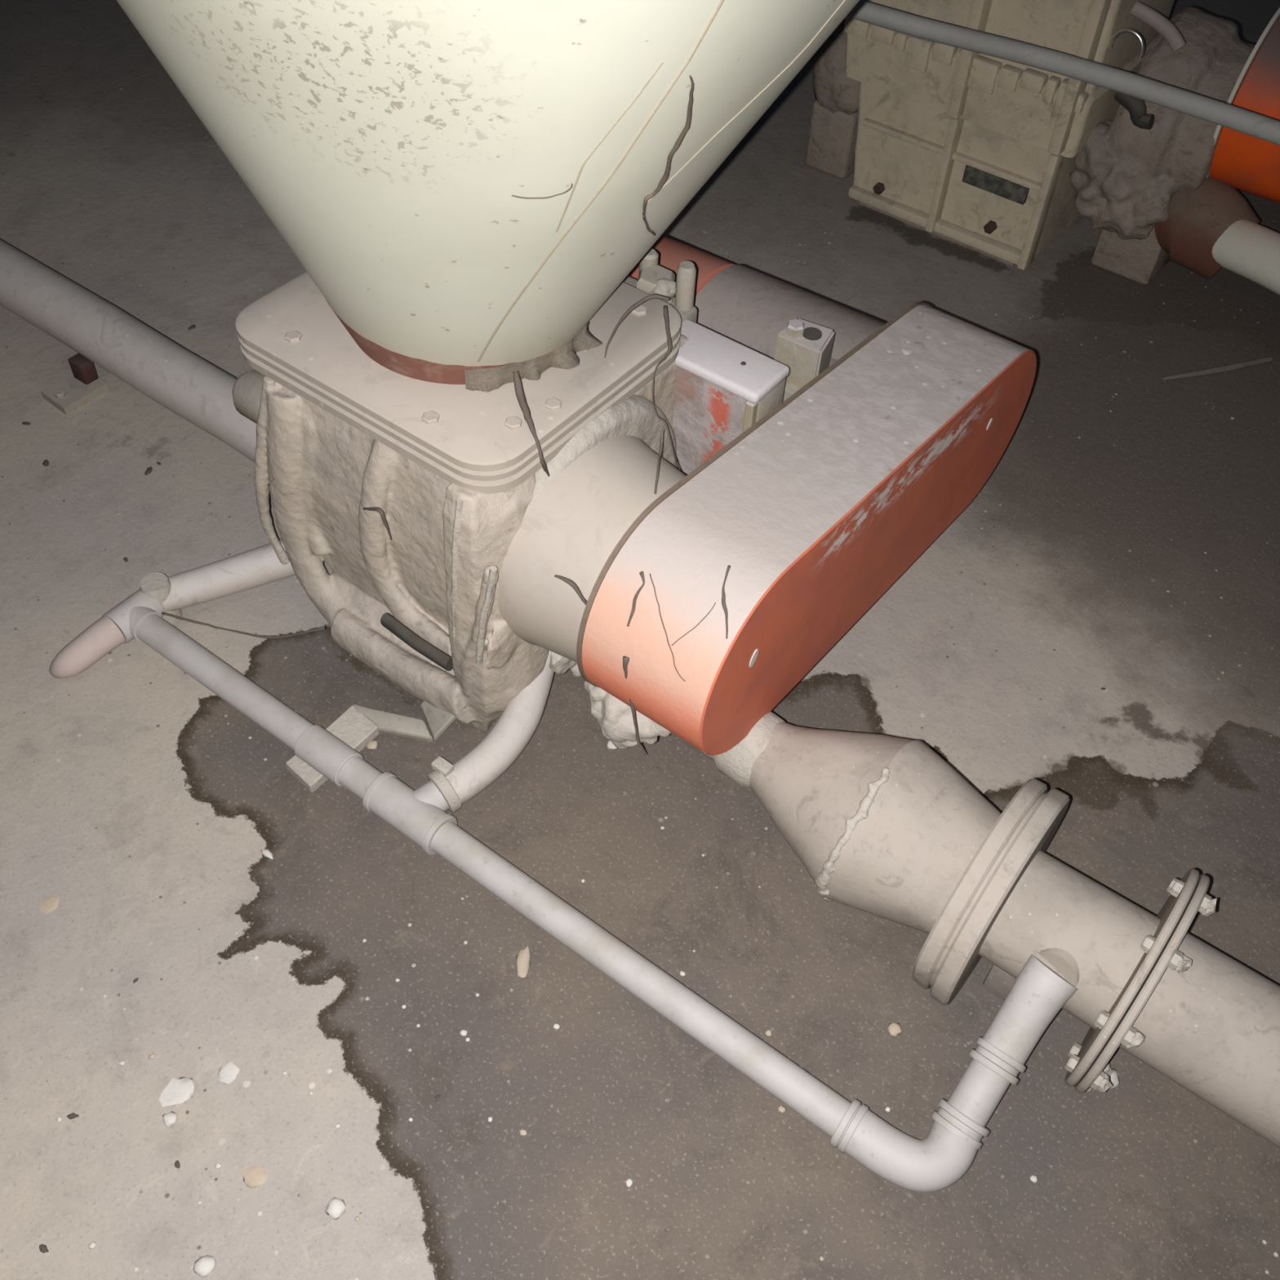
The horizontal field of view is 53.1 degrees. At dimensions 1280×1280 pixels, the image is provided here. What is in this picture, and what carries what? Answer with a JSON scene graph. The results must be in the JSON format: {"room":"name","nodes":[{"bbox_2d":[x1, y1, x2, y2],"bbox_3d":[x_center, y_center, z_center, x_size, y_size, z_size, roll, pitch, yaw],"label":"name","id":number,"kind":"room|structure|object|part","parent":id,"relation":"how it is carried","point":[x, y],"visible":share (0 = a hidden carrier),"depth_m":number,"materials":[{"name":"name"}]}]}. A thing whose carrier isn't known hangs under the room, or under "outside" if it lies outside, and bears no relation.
{"room":"industrial hall","nodes":[
{"label":"industrial hall","id":0,"kind":"room"},
{"bbox_2d":[0,0,1279,1279],"bbox_3d":[0.363,-0.763,2.472,10.000,0.001,10.000,31,54,22],"label":"floor","id":1,"kind":"structure","parent":0,"point":[1123,540],"depth_m":1.57,"materials":[{"name":"concrete"}]},
{"bbox_2d":[22,422,30,425],"bbox_3d":[-0.979,-0.346,2.042,0.014,0.003,0.008,11,49,6],"label":"crumb","id":2,"kind":"object","parent":1,"relation":"on","point":[23,423],"visible":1,"depth_m":2.04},
{"bbox_2d":[39,1244,48,1253],"bbox_3d":[-0.580,0.593,1.246,0.007,0.003,0.011,-26,55,-23],"label":"crumb","id":3,"kind":"object","parent":1,"relation":"on","point":[42,1248],"visible":1,"depth_m":1.25,"materials":[{"name":"grey stone"}]},
{"bbox_2d":[42,459,48,466],"bbox_3d":[-0.920,-0.274,1.982,0.010,0.004,0.017,-14,51,-15],"label":"crumb","id":4,"kind":"object","parent":1,"relation":"on","point":[46,463],"visible":1,"depth_m":1.98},
{"bbox_2d":[37,895,60,914],"bbox_3d":[-0.686,0.307,1.489,0.026,0.003,0.021,-33,58,-27],"label":"lump","id":5,"kind":"object","parent":1,"relation":"on","point":[50,904],"visible":1,"depth_m":1.49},
{"bbox_2d":[56,1116,62,1122],"bbox_3d":[-0.602,0.497,1.327,0.006,0.003,0.006,31,54,22],"label":"crumb","id":6,"kind":"object","parent":1,"relation":"on","point":[60,1118],"visible":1,"depth_m":1.33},
{"bbox_2d":[66,1112,78,1119],"bbox_3d":[-0.589,0.494,1.330,0.011,0.003,0.006,-16,52,-16],"label":"crumb","id":7,"kind":"object","parent":1,"relation":"on","point":[71,1116],"visible":1,"depth_m":1.33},
{"bbox_2d":[88,1241,96,1248],"bbox_3d":[-0.534,0.591,1.249,0.007,0.003,0.007,31,54,22],"label":"crumb","id":8,"kind":"object","parent":1,"relation":"on","point":[91,1246],"visible":1,"depth_m":1.25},
{"bbox_2d":[119,1060,125,1065],"bbox_3d":[-0.553,0.452,1.369,0.006,0.003,0.006,-17,52,-16],"label":"crumb","id":9,"kind":"object","parent":1,"relation":"on","point":[122,1062],"visible":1,"depth_m":1.37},
{"bbox_2d":[0,239,256,462],"bbox_3d":[-1.296,-0.709,2.258,2.370,0.129,0.169,31,54,22],"label":"pipe","id":10,"kind":"object","parent":1,"relation":"on","point":[103,334],"visible":0.59,"depth_m":2.02,"materials":[{"name":"grey metal"}]},
{"bbox_3d":[-0.923,-0.406,2.090,0.065,0.014,0.085,31,54,22],"label":"foot plate","id":11,"kind":"part","parent":10,"relation":"part of","materials":[{"name":"metal"}]},
{"bbox_3d":[-0.909,-0.439,2.095,0.035,0.050,0.025,31,54,22],"label":"support leg","id":12,"kind":"part","parent":10,"relation":"part of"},
{"bbox_2d":[144,466,152,475],"bbox_3d":[-0.759,-0.261,1.979,0.010,0.004,0.019,11,49,7],"label":"crumb","id":13,"kind":"object","parent":1,"relation":"on","point":[148,470],"visible":1,"depth_m":1.98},
{"bbox_2d":[148,1053,155,1059],"bbox_3d":[-0.524,0.447,1.375,0.007,0.004,0.007,31,54,22],"label":"crumb","id":14,"kind":"object","parent":1,"relation":"on","point":[152,1056],"visible":1,"depth_m":1.37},
{"bbox_2d":[162,1111,177,1127],"bbox_3d":[-0.488,0.497,1.330,0.015,0.008,0.014,-21,53,-20],"label":"lump","id":15,"kind":"object","parent":1,"relation":"on","point":[170,1118],"visible":1,"depth_m":1.33,"materials":[{"name":"white stone"}]},
{"bbox_2d":[159,1076,194,1106],"bbox_3d":[-0.489,0.477,1.351,0.035,0.004,0.031,-3,49,-5],"label":"lump","id":16,"kind":"object","parent":1,"relation":"on","point":[179,1090],"visible":1,"depth_m":1.35,"materials":[{"name":"white stone"}]},
{"bbox_2d":[174,1160,180,1168],"bbox_3d":[-0.471,0.534,1.302,0.006,0.002,0.009,-28,56,-24],"label":"crumb","id":17,"kind":"object","parent":1,"relation":"on","point":[177,1165],"visible":1,"depth_m":1.30,"materials":[{"name":"grey stone"}]},
{"bbox_2d":[187,324,195,329],"bbox_3d":[-0.778,-0.543,2.223,0.009,0.004,0.018,31,54,22],"label":"crumb","id":18,"kind":"object","parent":1,"relation":"on","point":[192,326],"visible":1,"depth_m":2.22,"materials":[{"name":"grey"}]},
{"bbox_2d":[193,1254,216,1277],"bbox_3d":[-0.421,0.605,1.239,0.020,0.010,0.020,31,54,22],"label":"lump","id":19,"kind":"object","parent":1,"relation":"on","point":[204,1265],"visible":1,"depth_m":1.24,"materials":[{"name":"white stone"}]},
{"bbox_2d":[214,1162,222,1168],"bbox_3d":[-0.429,0.535,1.303,0.007,0.003,0.006,31,54,22],"label":"crumb","id":20,"kind":"object","parent":1,"relation":"on","point":[218,1165],"visible":1,"depth_m":1.30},
{"bbox_2d":[217,1061,239,1083],"bbox_3d":[-0.440,0.462,1.366,0.022,0.003,0.022,31,54,22],"label":"lump","id":21,"kind":"object","parent":1,"relation":"on","point":[228,1073],"visible":1,"depth_m":1.36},
{"bbox_2d":[243,1164,266,1190],"bbox_3d":[-0.390,0.544,1.297,0.024,0.004,0.022,31,54,22],"label":"lump","id":22,"kind":"object","parent":1,"relation":"on","point":[254,1176],"visible":1,"depth_m":1.29,"materials":[{"name":"beige stone"}]},
{"bbox_2d":[260,848,273,859],"bbox_3d":[-0.449,0.258,1.542,0.022,0.006,0.009,31,54,22],"label":"lump","id":23,"kind":"object","parent":1,"relation":"on","point":[266,852],"visible":1,"depth_m":1.54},
{"bbox_2d":[324,1196,346,1219],"bbox_3d":[-0.303,0.567,1.278,0.020,0.011,0.020,31,54,22],"label":"lump","id":24,"kind":"object","parent":1,"relation":"on","point":[335,1207],"visible":1,"depth_m":1.27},
{"bbox_2d":[334,1123,340,1128],"bbox_3d":[-0.315,0.506,1.334,0.006,0.003,0.005,31,54,22],"label":"crumb","id":25,"kind":"object","parent":1,"relation":"on","point":[337,1126],"visible":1,"depth_m":1.33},
{"bbox_2d":[366,739,378,750],"bbox_3d":[-0.345,0.136,1.652,0.016,0.009,0.015,-4,49,-6],"label":"lump","id":26,"kind":"object","parent":1,"relation":"on","point":[373,744],"visible":1,"depth_m":1.65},
{"bbox_2d":[286,701,466,791],"bbox_3d":[-0.343,0.105,1.633,0.230,0.063,0.095,-21,53,-20],"label":"bracket","id":27,"kind":"object","parent":1,"relation":"on","point":[358,725],"visible":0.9,"depth_m":1.64,"materials":[{"name":"metal"}]},
{"bbox_2d":[434,1094,439,1102],"bbox_3d":[-0.215,0.486,1.357,0.005,0.002,0.008,18,50,12],"label":"crumb","id":28,"kind":"object","parent":1,"relation":"on","point":[437,1096],"visible":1,"depth_m":1.36,"materials":[{"name":"grey"}]},
{"bbox_2d":[231,271,688,749],"bbox_3d":[-0.178,-0.191,1.645,0.750,0.459,0.443,27,53,19],"label":"valve","id":29,"kind":"object","parent":1,"relation":"on","point":[464,603],"visible":0.8,"depth_m":1.48,"materials":[{"name":"metal"}]},
{"bbox_2d":[363,506,391,540],"bbox_3d":[-0.308,-0.140,1.483,0.042,0.049,0.010,31,54,22],"label":"strand","id":30,"kind":"object","parent":29,"relation":"attached to","point":[379,510],"visible":1,"depth_m":1.47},
{"bbox_2d":[116,0,859,384],"bbox_3d":[-0.080,-0.609,1.155,1.069,0.848,1.069,18,51,13],"label":"hopper","id":31,"kind":"object","parent":29,"relation":"on","point":[388,144],"visible":1,"depth_m":1.00,"materials":[{"name":"beige paint"}]},
{"bbox_2d":[511,183,573,199],"bbox_3d":[-0.080,-0.366,1.044,0.050,0.017,0.006,1,49,-2],"label":"strand","id":32,"kind":"object","parent":31,"relation":"on","point":[567,190],"visible":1,"depth_m":1.05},
{"bbox_2d":[642,214,657,239],"bbox_3d":[0.015,-0.415,1.292,0.009,0.175,0.243,5,49,2],"label":"strand","id":33,"kind":"object","parent":31,"relation":"attached to","point":[644,215],"visible":0.8,"depth_m":1.19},
{"bbox_2d":[642,75,693,215],"bbox_3d":[0.025,-0.397,1.040,0.017,0.184,0.125,-10,50,-11],"label":"strand","id":34,"kind":"object","parent":31,"relation":"hanging from","point":[681,137],"visible":1,"depth_m":1.04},
{"bbox_2d":[512,370,549,476],"bbox_3d":[-0.118,-0.227,1.391,0.020,0.092,0.104,-17,52,-17],"label":"strand","id":35,"kind":"object","parent":29,"relation":"attached to","point":[519,392],"visible":1,"depth_m":1.37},
{"bbox_2d":[464,320,602,392],"bbox_3d":[-0.104,-0.331,1.452,0.069,0.032,0.212,34,56,24],"label":"sealant","id":36,"kind":"object","parent":29,"relation":"on","point":[484,380],"visible":0.81,"depth_m":1.43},
{"bbox_2d":[554,574,586,604],"bbox_3d":[-0.067,-0.038,1.392,0.056,0.073,0.016,8,49,5],"label":"strand","id":37,"kind":"object","parent":29,"relation":"attached to","point":[568,581],"visible":0.53,"depth_m":1.37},
{"bbox_2d":[622,656,645,755],"bbox_3d":[-0.007,0.073,1.380,0.035,0.149,0.009,31,54,22],"label":"strand","id":38,"kind":"object","parent":29,"relation":"hanging from","point":[625,660],"visible":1,"depth_m":1.39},
{"bbox_2d":[626,571,644,626],"bbox_3d":[-0.003,-0.042,1.314,0.008,0.043,0.042,14,50,9],"label":"strand","id":39,"kind":"object","parent":29,"relation":"attached to","point":[642,573],"visible":1,"depth_m":1.31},
{"bbox_2d":[604,293,669,357],"bbox_3d":[-0.011,-0.365,1.468,0.096,0.043,0.026,-31,57,-26],"label":"strand","id":40,"kind":"object","parent":29,"relation":"attached to","point":[651,296],"visible":1,"depth_m":1.47,"materials":[{"name":"grey"}]},
{"bbox_2d":[653,430,662,493],"bbox_3d":[0.013,-0.145,1.372,0.004,0.113,0.114,7,49,3],"label":"strand","id":41,"kind":"object","parent":29,"relation":"attached to","point":[660,449],"visible":0.35,"depth_m":1.40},
{"bbox_2d":[622,248,697,324],"bbox_3d":[-0.001,-0.446,1.632,0.150,0.103,0.062,31,54,22],"label":"post","id":42,"kind":"object","parent":29,"relation":"on","point":[653,278],"visible":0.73,"depth_m":1.60,"materials":[{"name":"metal"}]},
{"bbox_3d":[0.011,-0.468,1.630,0.024,0.060,0.024,31,54,22],"label":"post","id":43,"kind":"part","parent":42,"relation":"part of","materials":[{"name":"metal"}]},
{"bbox_3d":[0.057,-0.439,1.610,0.024,0.075,0.024,31,54,22],"label":"post","id":44,"kind":"part","parent":42,"relation":"part of","materials":[{"name":"metal"}]},
{"bbox_2d":[652,305,681,471],"bbox_3d":[0.025,-0.293,1.526,0.035,0.158,0.131,-7,50,-9],"label":"strand","id":45,"kind":"object","parent":29,"relation":"attached to","point":[665,307],"visible":0.99,"depth_m":1.50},
{"bbox_2d":[649,573,685,681],"bbox_3d":[0.025,-0.012,1.302,0.007,0.062,0.099,-16,52,-16],"label":"strand","id":46,"kind":"object","parent":29,"relation":"attached to","point":[650,574],"visible":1,"depth_m":1.30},
{"bbox_2d":[671,602,715,645],"bbox_3d":[0.055,-0.014,1.286,0.049,0.042,0.007,-21,53,-20],"label":"strand","id":47,"kind":"object","parent":29,"relation":"attached to","point":[715,602],"visible":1,"depth_m":1.28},
{"bbox_2d":[721,564,730,639],"bbox_3d":[0.085,-0.039,1.282,0.008,0.032,0.073,4,49,0],"label":"strand","id":48,"kind":"object","parent":29,"relation":"attached to","point":[723,596],"visible":1,"depth_m":1.28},
{"bbox_2d":[576,301,1036,755],"bbox_3d":[0.240,-0.167,1.581,0.165,0.307,0.805,31,54,22],"label":"guard","id":49,"kind":"object","parent":29,"relation":"attached to","point":[820,506],"visible":0.99,"depth_m":1.42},
{"bbox_3d":[0.176,-0.204,1.611,0.006,0.307,0.805,31,54,22],"label":"plate","id":50,"kind":"part","parent":49,"relation":"part of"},
{"bbox_3d":[0.301,-0.130,1.552,0.008,0.302,0.800,31,54,22],"label":"plate","id":51,"kind":"part","parent":49,"relation":"part of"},
{"bbox_2d":[460,1029,467,1035],"bbox_3d":[-0.193,0.431,1.404,0.008,0.005,0.007,0,49,-3],"label":"crumb","id":52,"kind":"object","parent":1,"relation":"on","point":[463,1033],"visible":1,"depth_m":1.40,"materials":[{"name":"white"}]},
{"bbox_2d":[515,946,530,977],"bbox_3d":[-0.134,0.368,1.462,0.018,0.006,0.040,4,49,0],"label":"lump","id":53,"kind":"object","parent":1,"relation":"on","point":[523,957],"visible":1,"depth_m":1.46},
{"bbox_2d":[519,1128,527,1136],"bbox_3d":[-0.122,0.514,1.336,0.007,0.004,0.007,-12,51,-13],"label":"crumb","id":54,"kind":"object","parent":1,"relation":"on","point":[522,1132],"visible":1,"depth_m":1.33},
{"bbox_2d":[552,1022,559,1030],"bbox_3d":[-0.092,0.426,1.413,0.007,0.004,0.007,31,54,22],"label":"crumb","id":55,"kind":"object","parent":1,"relation":"on","point":[556,1026],"visible":1,"depth_m":1.41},
{"bbox_2d":[48,539,1078,1192],"bbox_3d":[-0.134,0.149,1.530,1.302,0.178,0.374,27,53,19],"label":"pipe","id":56,"kind":"object","parent":1,"relation":"on","point":[934,1162],"visible":0.93,"depth_m":1.45,"materials":[{"name":"white plastic"}]},
{"bbox_2d":[161,611,325,639],"bbox_3d":[-0.532,-0.016,1.720,0.227,0.037,0.012,7,49,3],"label":"wire","id":57,"kind":"object","parent":56,"relation":"hanging from","point":[322,628],"visible":1,"depth_m":1.72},
{"bbox_2d":[829,1098,868,1153],"bbox_3d":[0.214,0.496,1.307,0.017,0.052,0.053,29,54,21],"label":"socket","id":58,"kind":"object","parent":56,"relation":"attached to","point":[848,1121],"depth_m":1.29,"materials":[{"name":"white plastic"}]},
{"bbox_2d":[606,739,617,749],"bbox_3d":[-0.035,0.136,1.667,0.018,0.009,0.015,0,49,-3],"label":"lump","id":59,"kind":"object","parent":1,"relation":"on","point":[610,744],"visible":0.54,"depth_m":1.66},
{"bbox_2d":[625,1177,632,1186],"bbox_3d":[-0.011,0.554,1.306,0.008,0.004,0.008,31,54,22],"label":"crumb","id":60,"kind":"object","parent":1,"relation":"on","point":[628,1182],"visible":1,"depth_m":1.30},
{"bbox_2d":[680,970,685,976],"bbox_3d":[0.049,0.381,1.460,0.008,0.003,0.007,31,54,22],"label":"crumb","id":61,"kind":"object","parent":1,"relation":"on","point":[682,973],"visible":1,"depth_m":1.46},
{"bbox_2d":[672,319,789,475],"bbox_3d":[0.113,-0.251,1.748,0.178,0.402,0.173,31,54,22],"label":"junction box","id":62,"kind":"object","parent":1,"relation":"on","point":[724,386],"visible":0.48,"depth_m":1.57,"materials":[{"name":"white metal"}]},
{"bbox_3d":[0.065,-0.273,1.633,0.160,0.169,0.008,31,54,22],"label":"panel","id":63,"kind":"part","parent":62,"relation":"part of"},
{"bbox_3d":[0.091,-0.349,1.578,0.178,0.016,0.077,31,54,22],"label":"lid","id":64,"kind":"part","parent":62,"relation":"part of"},
{"bbox_2d":[627,234,886,359],"bbox_3d":[0.140,-0.411,1.932,0.484,0.336,0.276,31,54,22],"label":"motor","id":65,"kind":"object","parent":1,"relation":"on","point":[747,306],"visible":0.16,"depth_m":1.79,"materials":[{"name":"grey metal"}]},
{"bbox_3d":[0.218,-0.384,1.874,0.292,0.278,0.276,31,54,22],"label":"motor","id":66,"kind":"part","parent":65,"relation":"part of","materials":[{"name":"grey metal"}]},
{"bbox_2d":[773,318,837,402],"bbox_3d":[0.230,-0.352,1.677,0.087,0.150,0.100,31,54,22],"label":"block","id":67,"kind":"object","parent":65,"relation":"attached to","point":[805,347],"visible":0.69,"depth_m":1.63,"materials":[{"name":"metal"}]},
{"bbox_3d":[0.229,-0.325,1.708,0.085,0.068,0.100,31,54,22],"label":"mounting arm","id":68,"kind":"part","parent":67,"relation":"part of","materials":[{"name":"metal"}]},
{"bbox_2d":[764,1029,772,1036],"bbox_3d":[0.142,0.435,1.417,0.008,0.004,0.008,-11,50,-12],"label":"crumb","id":69,"kind":"object","parent":1,"relation":"on","point":[768,1033],"visible":1,"depth_m":1.42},
{"bbox_2d":[777,1105,786,1113],"bbox_3d":[0.151,0.499,1.362,0.009,0.004,0.008,31,54,22],"label":"crumb","id":70,"kind":"object","parent":1,"relation":"on","point":[780,1108],"visible":1,"depth_m":1.36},
{"bbox_2d":[884,1106,890,1111],"bbox_3d":[0.265,0.501,1.366,0.005,0.003,0.006,31,54,22],"label":"crumb","id":71,"kind":"object","parent":1,"relation":"on","point":[887,1108],"visible":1,"depth_m":1.36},
{"bbox_2d":[888,1022,902,1036],"bbox_3d":[0.283,0.433,1.424,0.015,0.008,0.016,-12,51,-13],"label":"lump","id":72,"kind":"object","parent":1,"relation":"on","point":[895,1029],"visible":1,"depth_m":1.42,"materials":[{"name":"beige stone"}]},
{"bbox_2d":[671,711,1279,1148],"bbox_3d":[0.723,0.479,1.233,1.922,0.265,0.265,31,54,22],"label":"pipe","id":73,"kind":"object","parent":1,"relation":"on","point":[883,826],"visible":0.98,"depth_m":1.31,"materials":[{"name":"beige metal"}]},
{"bbox_2d":[804,0,1174,270],"bbox_3d":[0.599,-1.151,2.301,0.626,0.783,0.372,31,54,22],"label":"cabinet","id":74,"kind":"object","parent":1,"relation":"on","point":[975,151],"depth_m":2.30,"materials":[{"name":"beige metal"}]},
{"bbox_3d":[0.649,-0.833,2.338,0.125,0.032,0.012,31,54,22],"label":"name plate","id":75,"kind":"part","parent":74,"relation":"part of","materials":[{"name":"black metal"}]},
{"bbox_2d":[1030,1175,1037,1183],"bbox_3d":[0.407,0.557,1.324,0.008,0.004,0.008,31,54,22],"label":"crumb","id":76,"kind":"object","parent":1,"relation":"on","point":[1033,1178],"visible":1,"depth_m":1.32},
{"bbox_2d":[1109,1068,1119,1088],"bbox_3d":[0.510,0.477,1.394,0.023,0.013,0.023,-2,49,-4],"label":"lump","id":77,"kind":"object","parent":1,"relation":"on","point":[1113,1077],"visible":0.42,"depth_m":1.39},
{"bbox_2d":[1069,0,1279,284],"bbox_3d":[0.998,-0.852,2.228,0.423,0.530,0.397,31,54,22],"label":"motor","id":78,"kind":"object","parent":1,"relation":"on","point":[1125,179],"visible":0.84,"depth_m":2.14,"materials":[{"name":"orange metal"}]},
{"bbox_2d":[1154,176,1260,279],"bbox_3d":[0.994,-0.737,2.262,0.174,0.160,0.144,31,54,22],"label":"fitting","id":79,"kind":"object","parent":78,"relation":"attached to","point":[1197,219],"visible":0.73,"depth_m":2.21,"materials":[{"name":"brown metal"}]},
{"bbox_2d":[1212,219,1279,295],"bbox_3d":[1.101,-0.599,2.127,0.088,0.117,0.342,-22,54,-20],"label":"pipe","id":80,"kind":"object","parent":79,"relation":"on","point":[1248,249],"visible":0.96,"depth_m":2.16,"materials":[{"name":"white plastic"}]},
{"bbox_2d":[1161,356,1272,380],"bbox_3d":[1.014,-0.474,2.244,0.223,0.012,0.013,-13,51,-13],"label":"straw","id":81,"kind":"object","parent":1,"relation":"on","point":[1237,366],"visible":1,"depth_m":2.24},
{"bbox_2d":[846,0,1279,145],"bbox_3d":[0.636,-0.839,1.888,1.802,0.029,0.064,29,54,21],"label":"conduit","id":82,"kind":"object","parent":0,"point":[1204,108],"visible":0.92,"depth_m":1.89,"materials":[{"name":"grey metal"}]}
]}

